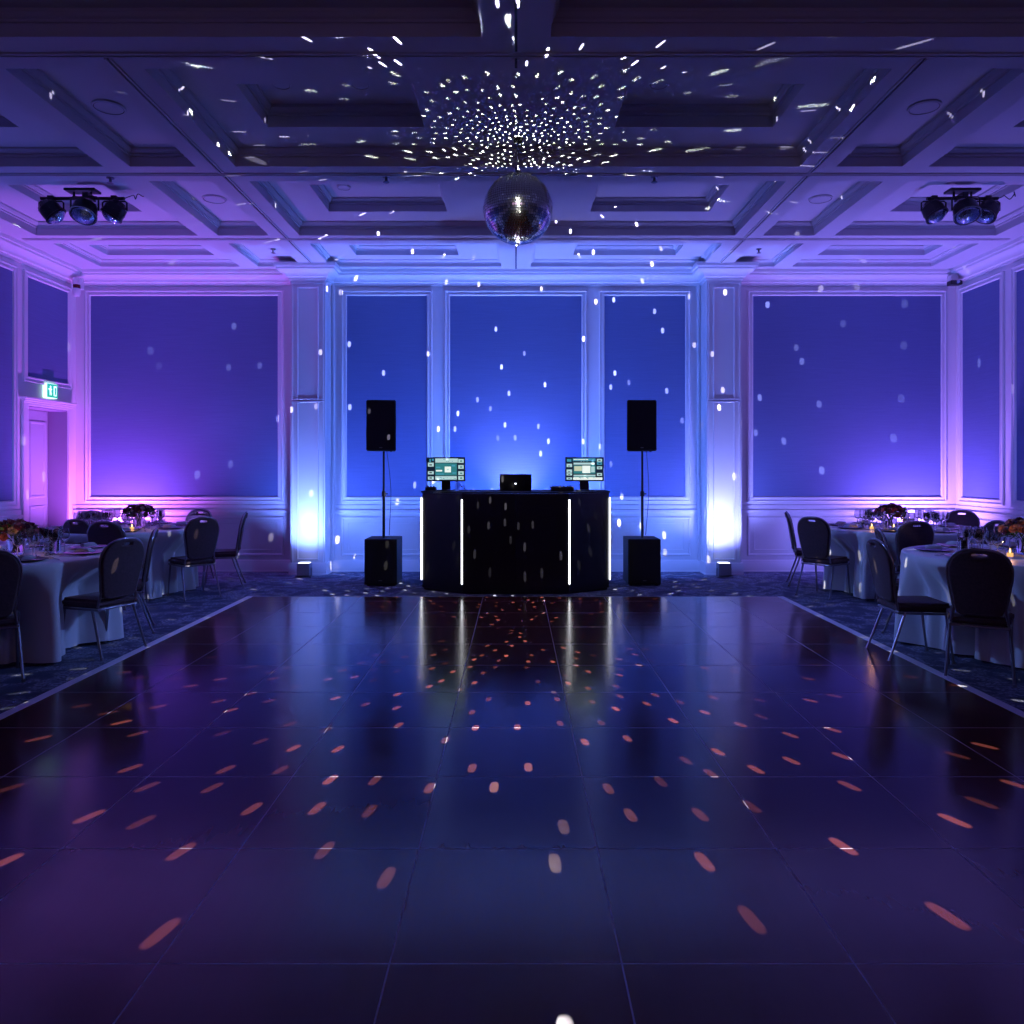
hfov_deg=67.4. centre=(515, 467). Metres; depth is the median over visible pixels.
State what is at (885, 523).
water tumbler
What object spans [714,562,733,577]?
uplighter
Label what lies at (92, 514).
wine glass
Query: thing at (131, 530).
dinner plate
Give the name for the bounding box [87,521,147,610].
banquet chair
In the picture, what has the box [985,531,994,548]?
wine glass
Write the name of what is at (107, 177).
sprinkler
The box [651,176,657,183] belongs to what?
sprinkler
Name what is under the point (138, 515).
bowl
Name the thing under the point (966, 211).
lamp
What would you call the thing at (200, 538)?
banquet chair
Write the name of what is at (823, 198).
ceiling speaker
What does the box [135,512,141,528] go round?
wine glass
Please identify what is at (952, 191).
bar
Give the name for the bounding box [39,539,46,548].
water tumbler
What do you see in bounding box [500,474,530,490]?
laptop
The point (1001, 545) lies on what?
dinner plate
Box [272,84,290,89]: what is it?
recessed light
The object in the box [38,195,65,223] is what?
lamp
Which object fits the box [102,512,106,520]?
bowl
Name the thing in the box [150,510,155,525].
wine glass
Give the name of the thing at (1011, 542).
napkin
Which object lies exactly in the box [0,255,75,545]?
wall
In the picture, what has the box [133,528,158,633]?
banquet chair
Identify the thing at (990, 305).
wall
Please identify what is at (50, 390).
exit sign
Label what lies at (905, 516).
wine glass
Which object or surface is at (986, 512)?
trim
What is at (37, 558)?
dinner plate
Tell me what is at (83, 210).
lamp
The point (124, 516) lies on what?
wine glass
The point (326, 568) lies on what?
baseboard
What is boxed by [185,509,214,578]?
banquet chair
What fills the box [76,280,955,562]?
wall
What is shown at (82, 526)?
banquet chair
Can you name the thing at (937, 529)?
napkin
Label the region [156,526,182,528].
dinner plate
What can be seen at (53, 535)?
bowl
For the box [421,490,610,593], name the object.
booth
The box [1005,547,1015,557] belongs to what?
votive candle
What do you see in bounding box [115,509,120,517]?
wine glass
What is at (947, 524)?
napkin
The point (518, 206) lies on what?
ball
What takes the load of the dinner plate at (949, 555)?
on the tablecloth at (922, 573)
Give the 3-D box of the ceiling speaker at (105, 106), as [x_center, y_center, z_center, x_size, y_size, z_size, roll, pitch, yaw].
[-3.260,-2.887,6.150,0.250,0.016,0.250,0,0,0]
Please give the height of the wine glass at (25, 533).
0.200 m
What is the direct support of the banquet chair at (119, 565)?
on the floor
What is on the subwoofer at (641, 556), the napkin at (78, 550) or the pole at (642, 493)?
the pole at (642, 493)
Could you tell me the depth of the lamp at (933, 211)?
7.93 m
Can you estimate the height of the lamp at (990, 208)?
0.283 m
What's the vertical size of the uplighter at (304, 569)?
0.190 m
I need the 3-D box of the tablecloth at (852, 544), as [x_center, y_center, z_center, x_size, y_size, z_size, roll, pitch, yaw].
[4.538,1.071,9.019,1.887,0.743,1.903,0,0,6]
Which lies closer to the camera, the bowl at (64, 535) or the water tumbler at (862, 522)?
the bowl at (64, 535)
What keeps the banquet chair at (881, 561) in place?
on the floor
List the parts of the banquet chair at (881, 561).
leg, backrest, frame, leg, seat frame, seat, leg, leg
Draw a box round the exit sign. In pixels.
[43,383,57,398]
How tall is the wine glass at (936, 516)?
0.200 m
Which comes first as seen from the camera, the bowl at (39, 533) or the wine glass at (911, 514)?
the bowl at (39, 533)
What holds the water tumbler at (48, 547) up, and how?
on the tablecloth at (45, 637)
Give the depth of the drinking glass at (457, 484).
9.20 m
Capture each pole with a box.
[382,451,387,537]
[640,451,645,537]
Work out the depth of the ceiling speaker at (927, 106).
6.14 m
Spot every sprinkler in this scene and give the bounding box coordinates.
[106,176,113,184]
[383,176,389,183]
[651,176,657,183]
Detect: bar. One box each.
[40,188,143,199]
[926,188,1015,199]
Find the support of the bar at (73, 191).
attached to the ceiling
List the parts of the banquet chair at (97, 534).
backrest, frame, leg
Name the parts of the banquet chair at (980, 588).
leg, frame, seat, backrest, seat frame, leg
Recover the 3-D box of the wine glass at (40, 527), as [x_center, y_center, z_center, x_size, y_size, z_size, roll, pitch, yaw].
[-3.990,0.599,6.492,0.076,0.200,0.075,0,0,0]
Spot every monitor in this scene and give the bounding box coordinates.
[427,457,464,490]
[565,457,603,490]
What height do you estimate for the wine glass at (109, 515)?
0.200 m
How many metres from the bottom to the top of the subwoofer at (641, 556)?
0.575 m
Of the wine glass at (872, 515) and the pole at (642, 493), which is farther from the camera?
the pole at (642, 493)
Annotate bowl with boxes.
[12,532,22,545]
[20,531,27,544]
[27,532,37,545]
[31,531,40,544]
[42,529,49,541]
[48,529,58,542]
[59,528,69,541]
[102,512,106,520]
[135,512,141,520]
[854,510,860,518]
[863,510,868,518]
[876,511,882,520]
[879,512,886,520]
[933,513,939,521]
[943,511,948,520]
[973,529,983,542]
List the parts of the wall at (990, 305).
wallpaper panel, panel moulding, panel moulding, wallpaper panel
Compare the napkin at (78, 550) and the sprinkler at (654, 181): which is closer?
the napkin at (78, 550)
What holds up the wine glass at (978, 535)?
on the tablecloth at (922, 573)
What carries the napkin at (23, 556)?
on the dinner plate at (37, 558)
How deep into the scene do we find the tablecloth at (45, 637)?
5.69 m
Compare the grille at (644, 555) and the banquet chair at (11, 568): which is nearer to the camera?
the banquet chair at (11, 568)
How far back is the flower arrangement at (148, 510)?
8.93 m
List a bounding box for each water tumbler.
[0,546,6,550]
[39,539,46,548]
[43,543,53,555]
[143,520,149,528]
[150,517,156,524]
[159,518,165,526]
[859,519,865,527]
[882,521,888,528]
[939,521,945,527]
[971,542,980,554]
[983,540,989,548]
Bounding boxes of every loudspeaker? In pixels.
[366,400,395,451]
[627,400,656,451]
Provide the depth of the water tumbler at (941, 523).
8.63 m
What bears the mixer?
on the booth
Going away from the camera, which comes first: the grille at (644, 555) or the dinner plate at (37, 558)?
the dinner plate at (37, 558)
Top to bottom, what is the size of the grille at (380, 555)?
0.515 m
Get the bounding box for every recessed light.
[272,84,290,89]
[337,185,350,189]
[650,84,668,89]
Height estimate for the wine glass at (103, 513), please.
0.200 m
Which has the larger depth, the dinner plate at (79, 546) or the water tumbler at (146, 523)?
the water tumbler at (146, 523)
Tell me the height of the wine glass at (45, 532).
0.200 m
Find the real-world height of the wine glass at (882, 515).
0.200 m
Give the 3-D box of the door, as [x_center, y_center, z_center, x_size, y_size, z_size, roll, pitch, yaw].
[-6.270,0.278,10.080,0.390,2.345,1.110,0,0,0]
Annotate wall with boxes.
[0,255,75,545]
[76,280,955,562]
[956,258,1023,541]
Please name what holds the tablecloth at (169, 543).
on the floor
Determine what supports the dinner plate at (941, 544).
on the tablecloth at (922, 573)
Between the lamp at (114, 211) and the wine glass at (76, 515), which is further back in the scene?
the wine glass at (76, 515)
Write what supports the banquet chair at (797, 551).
on the floor
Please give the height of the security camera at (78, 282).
0.275 m
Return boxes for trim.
[0,232,1023,285]
[0,504,1023,520]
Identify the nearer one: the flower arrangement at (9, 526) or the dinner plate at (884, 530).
the flower arrangement at (9, 526)
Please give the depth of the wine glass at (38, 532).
6.07 m
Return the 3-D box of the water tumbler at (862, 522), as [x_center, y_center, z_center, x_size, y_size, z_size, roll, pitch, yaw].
[4.059,0.649,8.993,0.072,0.100,0.071,0,0,0]
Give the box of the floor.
[0,572,1023,1023]
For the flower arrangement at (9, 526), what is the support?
on the tablecloth at (45, 637)
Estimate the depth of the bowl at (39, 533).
6.07 m
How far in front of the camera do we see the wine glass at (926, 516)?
8.55 m
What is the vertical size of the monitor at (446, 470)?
0.405 m
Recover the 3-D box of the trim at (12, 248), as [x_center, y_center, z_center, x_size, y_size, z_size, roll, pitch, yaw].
[0.000,-2.650,3.675,12.320,0.200,14.150,0,0,0]
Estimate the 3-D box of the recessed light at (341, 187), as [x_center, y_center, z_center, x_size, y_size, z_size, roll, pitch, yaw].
[-1.860,-3.032,8.300,0.150,0.016,0.150,0,0,0]
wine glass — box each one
[12,532,22,556]
[20,531,27,553]
[27,532,37,555]
[31,531,40,556]
[39,527,47,550]
[42,529,49,553]
[48,529,58,554]
[59,528,69,552]
[73,512,80,518]
[83,512,90,520]
[91,513,95,521]
[95,513,102,521]
[102,512,106,526]
[106,512,112,520]
[109,509,115,517]
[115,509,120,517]
[121,512,128,521]
[128,512,133,522]
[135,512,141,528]
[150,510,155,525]
[156,511,163,519]
[854,510,860,526]
[863,510,868,527]
[869,511,875,522]
[876,511,882,528]
[879,512,886,528]
[902,513,908,522]
[909,512,914,520]
[918,510,923,520]
[923,513,930,521]
[933,513,939,528]
[938,512,944,520]
[943,511,948,527]
[963,528,972,539]
[973,529,983,554]
[978,527,987,547]
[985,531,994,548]
[992,532,1002,550]
[993,526,1002,549]
[1005,533,1014,546]
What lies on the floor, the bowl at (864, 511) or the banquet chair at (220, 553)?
the banquet chair at (220, 553)
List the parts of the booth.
panel, wing panel, panel, panel, wing panel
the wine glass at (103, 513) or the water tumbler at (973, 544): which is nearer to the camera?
the water tumbler at (973, 544)
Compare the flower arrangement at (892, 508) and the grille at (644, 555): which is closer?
the flower arrangement at (892, 508)
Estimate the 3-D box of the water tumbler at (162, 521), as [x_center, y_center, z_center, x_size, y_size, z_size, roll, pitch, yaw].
[-4.201,0.649,9.120,0.072,0.100,0.071,0,0,0]
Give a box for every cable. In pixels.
[314,574,363,576]
[387,454,390,533]
[645,451,648,534]
[661,574,714,576]
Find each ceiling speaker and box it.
[91,99,125,114]
[202,194,226,203]
[808,194,832,203]
[907,99,941,114]
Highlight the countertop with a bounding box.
[421,490,609,493]
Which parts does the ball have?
motor, hanging rod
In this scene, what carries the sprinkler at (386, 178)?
attached to the ceiling
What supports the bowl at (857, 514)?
on the wine glass at (857, 513)
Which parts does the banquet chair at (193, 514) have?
backrest, frame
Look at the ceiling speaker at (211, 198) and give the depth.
8.24 m
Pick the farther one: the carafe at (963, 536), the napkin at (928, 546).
the napkin at (928, 546)
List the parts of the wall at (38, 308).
wallpaper panel, panel moulding, panel moulding, wallpaper panel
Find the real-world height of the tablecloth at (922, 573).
0.743 m
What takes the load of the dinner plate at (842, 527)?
on the tablecloth at (852, 544)
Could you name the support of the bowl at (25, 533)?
on the wine glass at (25, 533)
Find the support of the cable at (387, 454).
hanging from the loudspeaker at (380, 414)
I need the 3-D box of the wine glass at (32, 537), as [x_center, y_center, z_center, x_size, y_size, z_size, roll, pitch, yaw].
[-3.759,0.599,5.972,0.076,0.200,0.075,0,0,0]
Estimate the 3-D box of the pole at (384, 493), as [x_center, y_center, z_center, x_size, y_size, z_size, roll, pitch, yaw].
[-1.649,0.333,9.640,0.078,1.085,0.055,0,0,0]
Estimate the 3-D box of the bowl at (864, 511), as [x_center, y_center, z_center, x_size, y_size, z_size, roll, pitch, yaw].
[4.125,0.552,9.048,0.076,0.107,0.075,0,0,0]
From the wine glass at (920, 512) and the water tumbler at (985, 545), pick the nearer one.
the water tumbler at (985, 545)
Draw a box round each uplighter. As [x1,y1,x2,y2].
[295,562,313,577]
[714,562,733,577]
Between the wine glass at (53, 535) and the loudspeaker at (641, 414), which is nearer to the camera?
the wine glass at (53, 535)
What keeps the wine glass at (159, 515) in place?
on the tablecloth at (169, 543)
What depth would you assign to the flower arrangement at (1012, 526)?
6.19 m
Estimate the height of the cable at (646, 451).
1.066 m
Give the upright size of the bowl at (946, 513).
0.107 m
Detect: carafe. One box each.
[49,529,60,552]
[957,530,969,550]
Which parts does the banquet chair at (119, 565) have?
leg, seat, seat frame, leg, frame, backrest, leg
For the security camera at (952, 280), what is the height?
0.155 m
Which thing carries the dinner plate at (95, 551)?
on the tablecloth at (45, 637)
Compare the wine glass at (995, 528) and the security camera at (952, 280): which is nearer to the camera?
the wine glass at (995, 528)
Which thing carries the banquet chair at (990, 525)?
on the floor
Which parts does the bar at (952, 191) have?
rail, ceiling plate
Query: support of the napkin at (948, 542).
on the dinner plate at (941, 544)
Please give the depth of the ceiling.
6.51 m
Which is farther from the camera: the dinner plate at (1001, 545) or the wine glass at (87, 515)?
the wine glass at (87, 515)
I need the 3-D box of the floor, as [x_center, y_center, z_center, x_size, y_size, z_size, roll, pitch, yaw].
[-0.100,1.500,3.675,12.920,0.141,14.550,0,0,0]
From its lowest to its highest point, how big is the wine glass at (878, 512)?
0.200 m
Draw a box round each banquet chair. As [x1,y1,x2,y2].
[0,550,25,682]
[62,537,146,660]
[63,519,89,543]
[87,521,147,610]
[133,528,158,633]
[167,517,221,600]
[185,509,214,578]
[200,512,247,589]
[785,511,803,586]
[795,516,850,599]
[864,538,955,663]
[874,521,933,601]
[874,528,898,633]
[944,548,1016,687]
[946,510,979,526]
[981,520,1006,543]
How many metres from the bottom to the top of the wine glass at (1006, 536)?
0.200 m
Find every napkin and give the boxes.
[18,554,35,559]
[74,548,94,552]
[80,542,98,546]
[163,524,176,527]
[835,521,846,523]
[843,524,856,526]
[925,545,941,549]
[935,528,950,530]
[945,541,956,544]
[946,523,956,525]
[1005,541,1014,545]
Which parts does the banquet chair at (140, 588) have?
seat, leg, leg, frame, backrest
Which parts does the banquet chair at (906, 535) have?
seat, frame, backrest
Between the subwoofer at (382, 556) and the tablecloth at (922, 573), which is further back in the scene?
the subwoofer at (382, 556)
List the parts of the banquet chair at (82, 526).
frame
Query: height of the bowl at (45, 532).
0.107 m
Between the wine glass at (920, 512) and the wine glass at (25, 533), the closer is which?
the wine glass at (25, 533)
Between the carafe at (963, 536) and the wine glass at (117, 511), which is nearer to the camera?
the carafe at (963, 536)
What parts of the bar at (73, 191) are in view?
ceiling plate, rail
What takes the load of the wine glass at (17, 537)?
on the tablecloth at (45, 637)
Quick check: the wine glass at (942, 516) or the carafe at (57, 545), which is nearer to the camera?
the carafe at (57, 545)
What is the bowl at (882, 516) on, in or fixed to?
on the wine glass at (882, 515)
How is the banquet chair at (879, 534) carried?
on the floor
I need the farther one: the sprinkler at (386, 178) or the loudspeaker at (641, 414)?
the loudspeaker at (641, 414)
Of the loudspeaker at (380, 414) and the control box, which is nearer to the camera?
the control box
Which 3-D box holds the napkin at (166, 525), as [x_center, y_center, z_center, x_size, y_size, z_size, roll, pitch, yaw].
[-3.978,0.666,8.826,0.120,0.030,0.100,0,0,13]
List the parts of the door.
moulding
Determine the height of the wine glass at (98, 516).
0.200 m
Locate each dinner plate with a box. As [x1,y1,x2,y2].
[20,557,48,562]
[64,550,101,554]
[70,545,105,548]
[125,529,139,531]
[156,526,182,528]
[828,523,845,525]
[838,526,863,528]
[880,529,895,531]
[914,547,952,551]
[934,530,957,532]
[936,543,970,547]
[944,554,986,556]
[1000,543,1015,547]
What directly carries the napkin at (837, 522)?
on the dinner plate at (834, 524)
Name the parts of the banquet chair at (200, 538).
leg, leg, seat, seat frame, frame, backrest, leg, leg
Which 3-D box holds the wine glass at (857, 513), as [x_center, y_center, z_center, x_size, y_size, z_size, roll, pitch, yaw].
[4.070,0.599,9.145,0.076,0.200,0.075,0,0,0]
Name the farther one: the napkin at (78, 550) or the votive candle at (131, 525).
the votive candle at (131, 525)
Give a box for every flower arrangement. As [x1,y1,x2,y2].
[0,518,42,554]
[121,503,155,527]
[874,503,908,526]
[997,517,1023,554]
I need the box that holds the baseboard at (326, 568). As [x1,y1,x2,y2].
[198,560,823,574]
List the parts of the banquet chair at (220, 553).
leg, seat, seat frame, leg, leg, frame, backrest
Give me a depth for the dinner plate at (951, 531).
8.30 m
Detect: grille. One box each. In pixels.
[366,541,394,582]
[630,541,658,582]
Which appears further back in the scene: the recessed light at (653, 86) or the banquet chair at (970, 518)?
the banquet chair at (970, 518)
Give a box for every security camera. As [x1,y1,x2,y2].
[72,277,83,296]
[947,274,962,285]
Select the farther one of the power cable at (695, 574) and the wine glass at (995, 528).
the power cable at (695, 574)
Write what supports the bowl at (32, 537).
on the wine glass at (32, 537)
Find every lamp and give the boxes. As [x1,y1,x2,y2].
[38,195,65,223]
[69,192,98,225]
[100,195,127,223]
[920,195,948,223]
[951,192,981,225]
[976,195,1000,223]
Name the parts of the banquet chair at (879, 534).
backrest, frame, leg, seat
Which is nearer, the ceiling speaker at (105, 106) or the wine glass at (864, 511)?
the ceiling speaker at (105, 106)
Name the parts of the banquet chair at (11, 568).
seat, seat frame, backrest, frame, leg, leg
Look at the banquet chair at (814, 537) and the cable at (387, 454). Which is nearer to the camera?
the banquet chair at (814, 537)
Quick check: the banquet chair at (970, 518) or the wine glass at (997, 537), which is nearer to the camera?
the wine glass at (997, 537)
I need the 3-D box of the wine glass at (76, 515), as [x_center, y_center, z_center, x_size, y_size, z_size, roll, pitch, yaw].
[-4.951,0.599,8.659,0.076,0.200,0.075,0,0,0]
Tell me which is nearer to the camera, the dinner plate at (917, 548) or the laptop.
the dinner plate at (917, 548)
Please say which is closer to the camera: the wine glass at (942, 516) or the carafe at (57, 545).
the carafe at (57, 545)
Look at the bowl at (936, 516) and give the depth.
8.53 m
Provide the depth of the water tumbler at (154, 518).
9.35 m
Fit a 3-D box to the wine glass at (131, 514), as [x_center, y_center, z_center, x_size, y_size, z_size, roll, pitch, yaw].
[-4.388,0.599,8.735,0.076,0.200,0.075,0,0,0]
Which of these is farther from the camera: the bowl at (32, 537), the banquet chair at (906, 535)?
the banquet chair at (906, 535)
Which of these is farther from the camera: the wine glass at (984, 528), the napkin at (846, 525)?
the napkin at (846, 525)
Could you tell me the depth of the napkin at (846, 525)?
8.83 m
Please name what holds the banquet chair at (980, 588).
on the floor
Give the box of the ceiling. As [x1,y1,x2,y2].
[0,0,1023,269]
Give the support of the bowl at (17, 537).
on the wine glass at (17, 537)
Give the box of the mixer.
[550,485,573,490]
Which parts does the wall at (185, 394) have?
panel moulding, wallpaper panel, wainscot moulding, wainscot moulding, pilaster moulding, wainscot moulding, wainscot moulding, panel moulding, wallpaper panel, wallpaper panel, panel moulding, wallpaper panel, panel moulding, wainscot moulding, wainscot moulding, pilaster moulding, wainscot moulding, wainscot moulding, wallpaper panel, panel moulding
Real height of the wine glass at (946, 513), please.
0.200 m
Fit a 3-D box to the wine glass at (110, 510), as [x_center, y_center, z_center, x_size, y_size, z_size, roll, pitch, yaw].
[-4.852,0.599,9.225,0.076,0.200,0.075,0,0,0]
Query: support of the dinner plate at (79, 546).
on the tablecloth at (45, 637)
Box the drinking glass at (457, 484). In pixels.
[455,482,459,490]
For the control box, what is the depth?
9.24 m
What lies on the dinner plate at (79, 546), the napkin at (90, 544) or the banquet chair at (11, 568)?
the napkin at (90, 544)
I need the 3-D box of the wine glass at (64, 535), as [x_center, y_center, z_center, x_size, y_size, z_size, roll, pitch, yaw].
[-3.716,0.599,6.322,0.076,0.200,0.075,0,0,0]
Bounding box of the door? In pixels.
[20,396,76,527]
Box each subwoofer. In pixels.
[364,536,401,585]
[623,536,660,585]
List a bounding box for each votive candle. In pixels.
[128,523,135,528]
[868,523,874,529]
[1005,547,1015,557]
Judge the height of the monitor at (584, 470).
0.405 m
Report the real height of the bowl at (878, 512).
0.107 m
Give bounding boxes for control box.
[425,486,436,490]
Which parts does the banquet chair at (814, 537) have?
leg, backrest, frame, leg, seat frame, seat, leg, leg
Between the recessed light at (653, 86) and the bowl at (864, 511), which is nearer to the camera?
the recessed light at (653, 86)
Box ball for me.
[483,136,552,245]
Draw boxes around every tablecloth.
[0,544,123,663]
[26,523,198,598]
[822,523,974,598]
[894,544,1023,668]
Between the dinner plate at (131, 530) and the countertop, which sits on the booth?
the countertop
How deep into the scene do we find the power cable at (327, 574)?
10.26 m
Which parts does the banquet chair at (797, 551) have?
backrest, frame, leg, leg, seat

